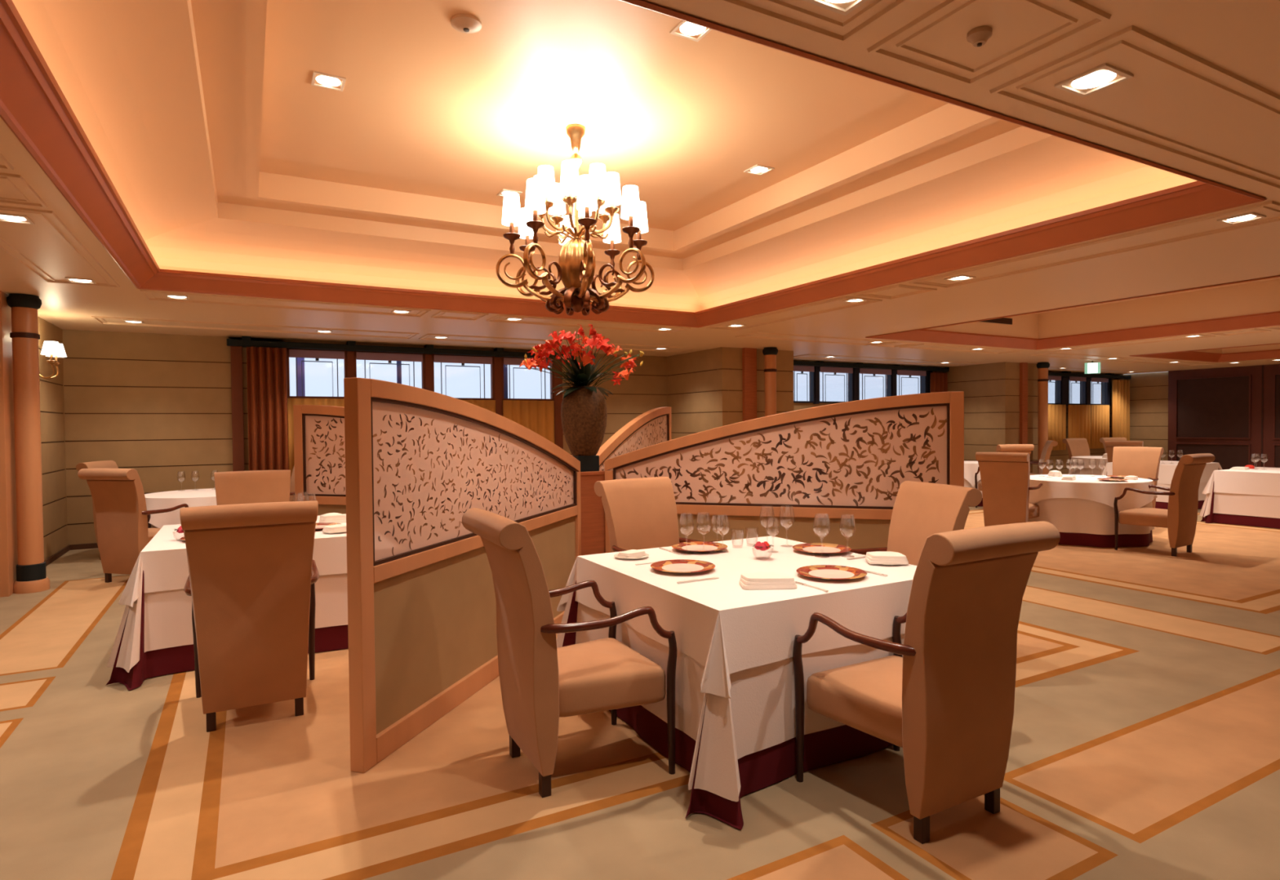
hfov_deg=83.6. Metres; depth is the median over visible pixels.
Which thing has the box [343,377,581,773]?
screen
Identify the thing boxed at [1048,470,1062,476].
folded napkin
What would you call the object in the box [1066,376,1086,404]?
window
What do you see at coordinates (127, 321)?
recessed light
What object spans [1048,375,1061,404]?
window
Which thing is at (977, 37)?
smoke detector
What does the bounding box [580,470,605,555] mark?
post
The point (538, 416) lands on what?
cafe curtain
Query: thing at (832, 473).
screen
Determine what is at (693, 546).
charger plate
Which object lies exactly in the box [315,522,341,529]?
charger plate
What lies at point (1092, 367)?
exit sign
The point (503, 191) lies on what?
recessed light
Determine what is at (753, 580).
folded napkin
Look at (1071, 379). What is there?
roller blind
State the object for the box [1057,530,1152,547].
cloth
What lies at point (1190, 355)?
trim
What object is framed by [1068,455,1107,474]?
tablecloth
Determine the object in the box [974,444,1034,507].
armchair
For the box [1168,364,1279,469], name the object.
wall
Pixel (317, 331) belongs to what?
recessed light
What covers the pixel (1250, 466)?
dish
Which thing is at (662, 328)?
recessed light
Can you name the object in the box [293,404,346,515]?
screen
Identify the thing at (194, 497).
tablecloth
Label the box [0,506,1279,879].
floor
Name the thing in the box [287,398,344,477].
cafe curtain
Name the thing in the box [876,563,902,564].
plate
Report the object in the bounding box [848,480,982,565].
armchair
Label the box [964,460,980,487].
tablecloth
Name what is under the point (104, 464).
armchair
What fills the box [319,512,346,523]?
folded napkin
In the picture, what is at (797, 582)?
fork
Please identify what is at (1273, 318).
trim
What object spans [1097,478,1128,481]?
charger plate
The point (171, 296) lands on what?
recessed light
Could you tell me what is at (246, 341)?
track
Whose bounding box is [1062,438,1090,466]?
armchair
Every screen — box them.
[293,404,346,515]
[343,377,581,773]
[595,406,671,471]
[604,391,964,555]
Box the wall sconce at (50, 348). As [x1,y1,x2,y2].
[39,341,66,382]
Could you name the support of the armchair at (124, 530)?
on the floor
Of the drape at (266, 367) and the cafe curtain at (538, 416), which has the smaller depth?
the drape at (266, 367)
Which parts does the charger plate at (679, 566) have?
plate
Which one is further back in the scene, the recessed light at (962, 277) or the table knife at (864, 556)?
the recessed light at (962, 277)
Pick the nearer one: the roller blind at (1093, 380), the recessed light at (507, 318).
the recessed light at (507, 318)
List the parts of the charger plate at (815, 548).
plate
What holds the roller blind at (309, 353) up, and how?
attached to the window at (317, 354)
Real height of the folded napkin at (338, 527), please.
0.045 m
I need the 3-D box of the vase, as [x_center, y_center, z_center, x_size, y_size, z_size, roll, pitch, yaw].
[-0.422,-0.142,5.411,0.350,0.518,0.350,-1,1,-29]
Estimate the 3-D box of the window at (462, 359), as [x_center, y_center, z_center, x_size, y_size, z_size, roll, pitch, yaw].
[-2.615,-0.935,10.574,0.920,0.690,0.096,-1,1,-29]
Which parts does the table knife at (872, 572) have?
handle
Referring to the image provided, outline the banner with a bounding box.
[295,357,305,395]
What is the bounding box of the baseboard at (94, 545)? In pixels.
[44,542,97,566]
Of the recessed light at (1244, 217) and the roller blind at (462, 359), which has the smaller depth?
the recessed light at (1244, 217)
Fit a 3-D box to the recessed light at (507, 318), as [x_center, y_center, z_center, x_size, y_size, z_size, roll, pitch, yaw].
[-1.383,-1.322,7.831,0.170,0.008,0.170,-1,1,-29]
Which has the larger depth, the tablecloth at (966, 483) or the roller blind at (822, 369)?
the roller blind at (822, 369)
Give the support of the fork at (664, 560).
on the tablecloth at (726, 628)
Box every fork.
[635,560,665,564]
[795,581,828,591]
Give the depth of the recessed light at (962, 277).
5.81 m
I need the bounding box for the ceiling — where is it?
[0,0,1279,374]
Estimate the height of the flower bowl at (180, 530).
0.085 m
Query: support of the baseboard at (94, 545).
attached to the wall at (158, 406)
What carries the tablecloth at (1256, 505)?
on the cloth at (1263, 522)
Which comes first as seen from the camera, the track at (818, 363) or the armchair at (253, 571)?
the armchair at (253, 571)
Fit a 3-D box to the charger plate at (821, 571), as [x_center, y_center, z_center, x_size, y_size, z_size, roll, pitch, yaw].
[0.851,0.596,3.184,0.304,0.020,0.304,0,1,4]
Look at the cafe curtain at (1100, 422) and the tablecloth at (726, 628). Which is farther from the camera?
the cafe curtain at (1100, 422)
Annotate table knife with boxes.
[658,547,681,554]
[676,577,718,583]
[846,555,866,559]
[862,569,887,576]
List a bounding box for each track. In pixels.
[226,336,570,359]
[793,360,949,371]
[1048,371,1131,378]
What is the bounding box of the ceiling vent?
[979,317,1012,324]
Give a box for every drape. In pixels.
[246,346,288,471]
[929,372,947,392]
[1111,379,1129,440]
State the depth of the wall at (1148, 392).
17.43 m
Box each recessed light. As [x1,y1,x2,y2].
[0,213,34,224]
[65,277,96,284]
[123,320,144,324]
[164,293,189,299]
[311,71,346,91]
[315,329,332,333]
[391,309,411,314]
[432,336,448,338]
[497,188,522,196]
[503,317,524,320]
[653,347,668,349]
[655,327,674,330]
[669,20,711,41]
[725,324,746,327]
[743,164,774,175]
[803,0,867,15]
[842,298,866,302]
[943,275,976,281]
[1054,62,1133,97]
[1183,334,1204,337]
[1217,212,1266,224]
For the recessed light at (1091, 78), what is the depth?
2.46 m
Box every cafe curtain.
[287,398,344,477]
[462,400,495,413]
[502,400,554,443]
[1048,404,1066,450]
[1067,404,1090,448]
[1090,404,1109,448]
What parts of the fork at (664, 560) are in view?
handle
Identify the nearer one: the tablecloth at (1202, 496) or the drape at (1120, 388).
the tablecloth at (1202, 496)
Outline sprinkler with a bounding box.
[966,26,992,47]
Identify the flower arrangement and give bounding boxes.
[519,324,644,399]
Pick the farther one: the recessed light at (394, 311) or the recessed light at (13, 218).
the recessed light at (394, 311)
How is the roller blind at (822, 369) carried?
attached to the window at (821, 369)
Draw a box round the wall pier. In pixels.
[0,290,17,597]
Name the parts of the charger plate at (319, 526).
plate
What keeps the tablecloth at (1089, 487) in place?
on the tablecloth at (1073, 515)
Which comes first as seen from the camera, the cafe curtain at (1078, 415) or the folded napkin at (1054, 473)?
the folded napkin at (1054, 473)
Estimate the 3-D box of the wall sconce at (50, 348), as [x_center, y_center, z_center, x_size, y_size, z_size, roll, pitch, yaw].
[-5.966,-0.770,7.211,0.264,0.426,0.370,-1,1,-29]
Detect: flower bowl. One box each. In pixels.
[173,525,183,533]
[751,541,773,551]
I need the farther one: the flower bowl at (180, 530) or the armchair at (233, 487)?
the armchair at (233, 487)
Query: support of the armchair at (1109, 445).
on the floor
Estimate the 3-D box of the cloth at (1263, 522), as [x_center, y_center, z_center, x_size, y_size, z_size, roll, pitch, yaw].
[9.053,0.780,8.904,1.590,0.710,3.007,-1,1,-29]
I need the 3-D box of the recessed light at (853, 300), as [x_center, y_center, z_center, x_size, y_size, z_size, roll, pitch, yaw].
[2.056,-1.331,6.819,0.170,0.008,0.170,-1,1,-29]
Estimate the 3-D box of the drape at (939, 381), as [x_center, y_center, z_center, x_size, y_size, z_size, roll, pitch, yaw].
[6.269,-0.197,14.993,0.504,2.420,0.092,-1,1,-29]
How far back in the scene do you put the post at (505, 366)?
11.57 m
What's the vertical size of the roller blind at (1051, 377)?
0.105 m
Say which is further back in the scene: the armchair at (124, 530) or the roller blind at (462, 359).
the roller blind at (462, 359)
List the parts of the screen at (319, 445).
post, rail, rail, glass panel, panel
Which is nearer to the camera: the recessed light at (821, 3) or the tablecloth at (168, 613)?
the recessed light at (821, 3)
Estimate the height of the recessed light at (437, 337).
0.008 m
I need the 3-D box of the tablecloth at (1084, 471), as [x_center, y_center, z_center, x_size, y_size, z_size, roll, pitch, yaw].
[8.890,0.615,13.568,1.314,0.570,1.289,-1,1,-29]
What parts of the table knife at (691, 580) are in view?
handle, blade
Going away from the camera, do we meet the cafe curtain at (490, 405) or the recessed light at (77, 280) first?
the recessed light at (77, 280)
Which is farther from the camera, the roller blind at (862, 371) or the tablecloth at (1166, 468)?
the roller blind at (862, 371)
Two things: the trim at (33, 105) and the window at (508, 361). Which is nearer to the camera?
the trim at (33, 105)
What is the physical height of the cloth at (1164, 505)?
0.710 m
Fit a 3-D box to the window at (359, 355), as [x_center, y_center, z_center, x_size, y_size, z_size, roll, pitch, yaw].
[-3.523,-0.917,10.077,0.950,0.690,0.096,-1,1,-29]
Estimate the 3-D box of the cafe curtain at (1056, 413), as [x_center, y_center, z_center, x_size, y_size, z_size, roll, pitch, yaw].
[9.539,-0.290,16.453,0.863,1.050,0.046,-1,1,-29]
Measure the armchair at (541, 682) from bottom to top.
1.060 m
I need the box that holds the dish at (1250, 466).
[1244,464,1254,468]
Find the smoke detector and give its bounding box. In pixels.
[450,13,481,33]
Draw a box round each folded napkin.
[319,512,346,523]
[322,524,346,533]
[617,549,645,558]
[739,572,796,590]
[865,551,908,564]
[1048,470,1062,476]
[1061,475,1075,479]
[1124,475,1137,479]
[1229,466,1249,470]
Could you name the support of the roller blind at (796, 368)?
attached to the window at (796, 368)
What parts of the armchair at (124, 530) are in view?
leg, backrest, leg, seat, arm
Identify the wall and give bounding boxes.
[37,316,667,560]
[666,346,1038,473]
[1048,370,1168,474]
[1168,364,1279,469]
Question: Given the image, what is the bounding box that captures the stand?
[572,455,599,471]
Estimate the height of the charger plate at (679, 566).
0.020 m
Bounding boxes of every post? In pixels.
[396,360,401,383]
[503,364,507,398]
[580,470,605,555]
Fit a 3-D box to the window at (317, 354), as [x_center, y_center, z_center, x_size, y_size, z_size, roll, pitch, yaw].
[-4.343,-0.901,9.628,0.740,0.690,0.096,-1,1,-29]
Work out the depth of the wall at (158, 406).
8.73 m
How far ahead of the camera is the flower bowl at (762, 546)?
3.59 m
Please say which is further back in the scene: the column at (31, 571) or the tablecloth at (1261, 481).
the tablecloth at (1261, 481)
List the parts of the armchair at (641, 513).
arm, backrest, arm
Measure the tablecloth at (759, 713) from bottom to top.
0.630 m
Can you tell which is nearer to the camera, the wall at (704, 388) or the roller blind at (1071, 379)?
the wall at (704, 388)
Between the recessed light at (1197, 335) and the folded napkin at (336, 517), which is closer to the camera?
the folded napkin at (336, 517)
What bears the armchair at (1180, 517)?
on the floor
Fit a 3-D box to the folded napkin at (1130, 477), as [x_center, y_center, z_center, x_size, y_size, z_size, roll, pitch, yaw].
[5.713,0.437,8.325,0.120,0.045,0.169,1,2,44]
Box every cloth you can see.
[105,569,348,690]
[562,581,893,829]
[977,497,982,506]
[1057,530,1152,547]
[1106,469,1219,509]
[1200,483,1279,528]
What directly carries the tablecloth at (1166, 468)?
on the tablecloth at (1202, 496)
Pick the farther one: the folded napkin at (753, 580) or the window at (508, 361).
the window at (508, 361)
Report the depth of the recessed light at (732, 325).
8.48 m
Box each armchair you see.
[75,460,161,559]
[77,468,188,582]
[179,500,319,732]
[213,470,290,505]
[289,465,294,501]
[462,507,677,797]
[594,476,719,552]
[792,520,1060,844]
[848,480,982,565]
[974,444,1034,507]
[975,452,1042,526]
[1030,440,1057,475]
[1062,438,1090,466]
[1099,437,1126,453]
[1105,440,1143,463]
[1112,446,1164,508]
[1113,453,1215,556]
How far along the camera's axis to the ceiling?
4.78 m
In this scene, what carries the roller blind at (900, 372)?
attached to the window at (900, 372)
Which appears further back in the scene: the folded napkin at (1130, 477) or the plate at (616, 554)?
the folded napkin at (1130, 477)
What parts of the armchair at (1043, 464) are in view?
arm, backrest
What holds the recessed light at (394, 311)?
in the ceiling
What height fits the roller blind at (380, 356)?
0.105 m
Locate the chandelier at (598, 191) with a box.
[495,124,654,315]
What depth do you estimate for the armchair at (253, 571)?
3.33 m
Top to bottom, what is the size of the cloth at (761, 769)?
0.710 m
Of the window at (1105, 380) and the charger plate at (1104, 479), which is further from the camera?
the window at (1105, 380)
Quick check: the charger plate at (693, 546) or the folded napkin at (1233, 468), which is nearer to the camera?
the charger plate at (693, 546)
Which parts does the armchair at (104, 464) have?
backrest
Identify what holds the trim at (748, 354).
attached to the wall at (704, 388)
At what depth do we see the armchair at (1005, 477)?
8.19 m
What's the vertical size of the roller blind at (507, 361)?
0.105 m
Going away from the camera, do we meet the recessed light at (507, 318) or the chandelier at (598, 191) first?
the chandelier at (598, 191)
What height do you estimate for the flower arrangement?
0.578 m
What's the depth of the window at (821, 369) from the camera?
13.80 m
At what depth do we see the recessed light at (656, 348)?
10.97 m
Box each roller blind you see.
[288,349,344,359]
[355,351,422,361]
[434,355,492,364]
[503,357,551,366]
[793,365,813,372]
[819,366,853,373]
[859,368,891,374]
[897,369,925,376]
[1048,375,1061,380]
[1069,376,1086,381]
[1091,377,1108,382]
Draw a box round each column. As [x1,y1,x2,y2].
[6,293,50,593]
[762,346,777,416]
[1036,362,1049,474]
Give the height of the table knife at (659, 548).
0.006 m
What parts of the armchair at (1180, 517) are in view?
leg, seat, arm, arm, leg, leg, backrest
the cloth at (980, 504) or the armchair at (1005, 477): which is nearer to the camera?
the armchair at (1005, 477)
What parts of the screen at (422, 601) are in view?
post, rail, glass panel, panel, rail, rail, post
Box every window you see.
[286,348,346,398]
[354,351,425,389]
[431,354,494,399]
[502,356,554,400]
[793,364,814,403]
[818,366,853,403]
[858,368,892,399]
[896,369,926,395]
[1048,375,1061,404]
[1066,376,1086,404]
[1090,377,1108,404]
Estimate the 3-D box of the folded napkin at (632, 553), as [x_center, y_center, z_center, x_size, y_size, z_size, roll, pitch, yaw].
[-0.044,0.581,3.674,0.096,0.032,0.135,1,2,44]
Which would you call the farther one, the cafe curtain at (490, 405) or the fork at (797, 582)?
the cafe curtain at (490, 405)
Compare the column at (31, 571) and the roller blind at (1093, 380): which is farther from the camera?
the roller blind at (1093, 380)
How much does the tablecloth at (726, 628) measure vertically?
0.293 m
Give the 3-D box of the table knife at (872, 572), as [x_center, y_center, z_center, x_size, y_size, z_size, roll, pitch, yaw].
[1.041,0.600,3.254,0.018,0.006,0.210,-1,1,-29]
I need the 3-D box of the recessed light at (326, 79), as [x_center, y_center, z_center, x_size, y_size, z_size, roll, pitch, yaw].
[-1.793,-2.063,4.117,0.170,0.008,0.170,-1,1,-29]
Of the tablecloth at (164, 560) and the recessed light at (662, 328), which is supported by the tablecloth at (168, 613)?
the tablecloth at (164, 560)
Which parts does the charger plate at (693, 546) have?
plate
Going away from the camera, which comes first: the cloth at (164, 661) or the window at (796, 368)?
the cloth at (164, 661)
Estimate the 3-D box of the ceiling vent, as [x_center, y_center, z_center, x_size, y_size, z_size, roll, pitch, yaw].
[5.376,-1.821,10.838,0.840,0.090,0.023,-1,1,-29]
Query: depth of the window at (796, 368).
13.41 m
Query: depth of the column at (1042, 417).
14.13 m
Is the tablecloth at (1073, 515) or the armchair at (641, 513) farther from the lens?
the tablecloth at (1073, 515)
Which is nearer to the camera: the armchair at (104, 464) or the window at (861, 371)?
the armchair at (104, 464)
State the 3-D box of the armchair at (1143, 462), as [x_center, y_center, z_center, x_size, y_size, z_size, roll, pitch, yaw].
[6.402,0.625,9.352,0.725,1.060,0.591,-1,1,-39]
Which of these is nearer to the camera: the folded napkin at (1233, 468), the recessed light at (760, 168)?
the recessed light at (760, 168)
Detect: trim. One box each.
[0,0,1266,328]
[0,0,1279,373]
[230,346,563,471]
[742,347,1027,444]
[809,366,1111,405]
[865,275,1279,350]
[1129,342,1279,362]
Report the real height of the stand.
0.118 m
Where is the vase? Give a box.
[560,386,607,455]
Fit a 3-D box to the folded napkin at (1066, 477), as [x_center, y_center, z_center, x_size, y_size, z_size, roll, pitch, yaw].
[5.010,0.442,8.361,0.120,0.045,0.169,1,2,44]
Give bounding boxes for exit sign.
[1084,360,1100,373]
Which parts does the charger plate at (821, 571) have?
plate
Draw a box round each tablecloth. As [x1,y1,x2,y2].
[106,562,347,672]
[119,514,346,607]
[144,488,217,528]
[556,536,916,698]
[556,568,904,801]
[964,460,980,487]
[964,478,982,497]
[1027,497,1154,534]
[1028,474,1157,511]
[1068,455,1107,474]
[1071,467,1102,475]
[1101,460,1222,484]
[1105,466,1220,502]
[1199,476,1279,518]
[1202,466,1279,496]
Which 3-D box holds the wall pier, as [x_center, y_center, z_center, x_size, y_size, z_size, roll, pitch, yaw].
[-6.200,0.045,5.912,1.600,2.580,0.675,-1,1,-29]
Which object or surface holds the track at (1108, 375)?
attached to the ceiling
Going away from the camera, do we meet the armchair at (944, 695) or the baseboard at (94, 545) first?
the armchair at (944, 695)
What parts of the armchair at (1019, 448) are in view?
leg, seat, backrest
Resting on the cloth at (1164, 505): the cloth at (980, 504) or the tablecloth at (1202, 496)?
the tablecloth at (1202, 496)
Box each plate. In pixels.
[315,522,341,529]
[613,553,648,559]
[650,559,715,573]
[671,541,728,551]
[792,542,851,554]
[796,564,866,579]
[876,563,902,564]
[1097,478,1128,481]
[1106,475,1127,478]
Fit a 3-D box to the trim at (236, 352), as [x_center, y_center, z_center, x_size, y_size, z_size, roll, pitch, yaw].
[-3.245,-0.009,10.281,4.540,2.460,0.170,-1,1,-29]
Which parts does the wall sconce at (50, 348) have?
arm, arm, lamp shade, lamp shade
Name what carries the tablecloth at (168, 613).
on the cloth at (164, 661)
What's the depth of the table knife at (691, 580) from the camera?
3.10 m
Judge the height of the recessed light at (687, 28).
0.008 m
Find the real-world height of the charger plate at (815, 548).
0.020 m
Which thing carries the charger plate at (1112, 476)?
on the tablecloth at (1089, 487)
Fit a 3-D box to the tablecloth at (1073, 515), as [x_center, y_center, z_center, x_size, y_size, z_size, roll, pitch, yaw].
[5.306,0.747,8.607,1.407,0.570,1.433,1,2,41]
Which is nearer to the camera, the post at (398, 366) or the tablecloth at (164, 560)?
the tablecloth at (164, 560)
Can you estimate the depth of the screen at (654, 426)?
6.82 m
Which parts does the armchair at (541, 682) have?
backrest, leg, leg, arm, arm, seat, leg, leg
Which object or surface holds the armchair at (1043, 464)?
on the floor
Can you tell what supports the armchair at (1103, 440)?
on the floor
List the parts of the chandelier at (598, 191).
lamp shade, lamp shade, scroll arm, lamp shade, scroll arm, lamp shade, scroll arm, arm, lamp shade, arm, arm, lamp shade, lamp shade, arm, stem, lamp shade, scroll arm, lamp shade, arm, arm, arm, lamp shade, lamp shade, scroll arm, lamp shade, lamp shade, scroll arm, scroll arm, lamp shade, lamp shade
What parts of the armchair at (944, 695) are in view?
leg, seat, arm, leg, arm, leg, backrest, leg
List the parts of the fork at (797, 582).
handle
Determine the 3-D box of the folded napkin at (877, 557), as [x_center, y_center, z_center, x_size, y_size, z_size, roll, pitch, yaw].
[1.192,0.566,3.467,0.186,0.050,0.132,0,1,6]
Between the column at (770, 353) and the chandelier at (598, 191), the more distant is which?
the column at (770, 353)
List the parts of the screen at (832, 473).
post, rail, glass panel, panel, rail, post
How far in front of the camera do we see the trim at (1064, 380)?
14.94 m

